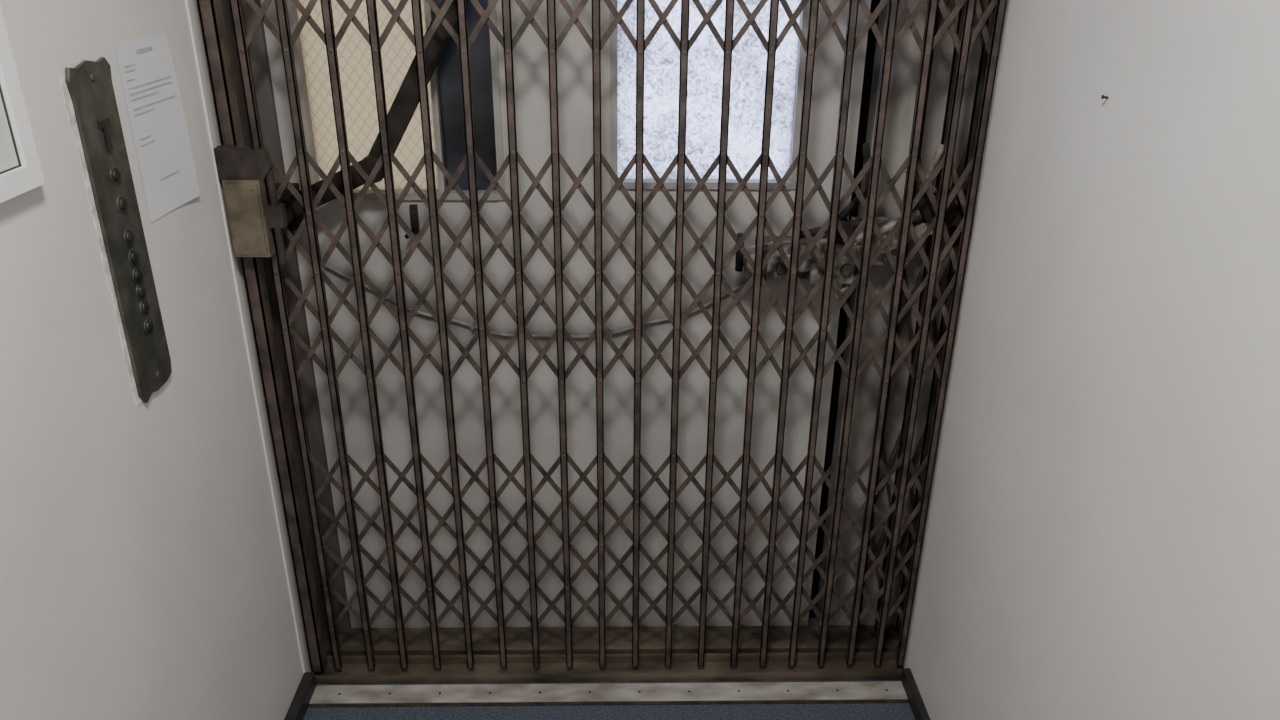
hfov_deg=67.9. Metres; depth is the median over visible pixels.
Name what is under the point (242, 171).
lock
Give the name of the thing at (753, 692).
door sill
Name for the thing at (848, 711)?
floor
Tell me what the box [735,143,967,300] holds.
mechanism
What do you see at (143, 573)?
wall
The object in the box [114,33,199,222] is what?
paper notice
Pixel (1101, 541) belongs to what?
wall
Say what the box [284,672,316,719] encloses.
baseboard
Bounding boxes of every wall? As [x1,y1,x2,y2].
[0,0,311,719]
[221,0,988,627]
[902,0,1279,719]
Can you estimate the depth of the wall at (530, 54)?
1.79 m
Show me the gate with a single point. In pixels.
(821, 665)
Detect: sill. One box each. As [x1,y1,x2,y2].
[308,681,908,706]
[322,625,899,655]
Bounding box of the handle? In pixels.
[404,204,419,238]
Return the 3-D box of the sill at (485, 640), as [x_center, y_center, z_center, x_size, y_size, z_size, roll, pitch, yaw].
[-0.061,0.592,1.997,1.400,0.022,0.069,0,24,-1]
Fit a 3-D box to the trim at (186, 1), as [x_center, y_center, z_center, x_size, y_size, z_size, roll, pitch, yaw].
[-0.652,-0.349,1.440,0.003,2.115,0.005,0,24,-1]
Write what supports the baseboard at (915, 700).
attached to the wall at (1101, 541)
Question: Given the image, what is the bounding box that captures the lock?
[214,145,287,263]
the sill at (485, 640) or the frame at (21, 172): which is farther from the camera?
the sill at (485, 640)
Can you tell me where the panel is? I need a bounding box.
[59,57,171,406]
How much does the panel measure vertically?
0.426 m
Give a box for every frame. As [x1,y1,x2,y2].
[0,5,44,202]
[857,0,994,631]
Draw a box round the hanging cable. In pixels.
[324,264,749,337]
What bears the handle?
attached to the wall at (530, 54)
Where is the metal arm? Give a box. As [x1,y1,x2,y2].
[275,0,467,230]
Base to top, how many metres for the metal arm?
0.721 m
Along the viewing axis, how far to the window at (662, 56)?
1.61 m
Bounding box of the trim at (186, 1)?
[185,0,305,672]
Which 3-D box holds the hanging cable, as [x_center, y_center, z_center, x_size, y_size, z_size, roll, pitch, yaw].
[-0.191,-0.113,1.726,0.786,0.159,0.012,0,24,-1]
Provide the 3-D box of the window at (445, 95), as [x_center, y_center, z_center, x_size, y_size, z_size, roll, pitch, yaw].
[-0.399,-0.744,1.458,0.337,1.006,0.036,0,24,-1]
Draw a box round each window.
[286,0,504,199]
[610,0,809,189]
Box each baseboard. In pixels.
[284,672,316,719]
[901,668,929,719]
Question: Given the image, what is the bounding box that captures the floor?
[303,618,914,719]
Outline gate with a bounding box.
[197,0,1006,683]

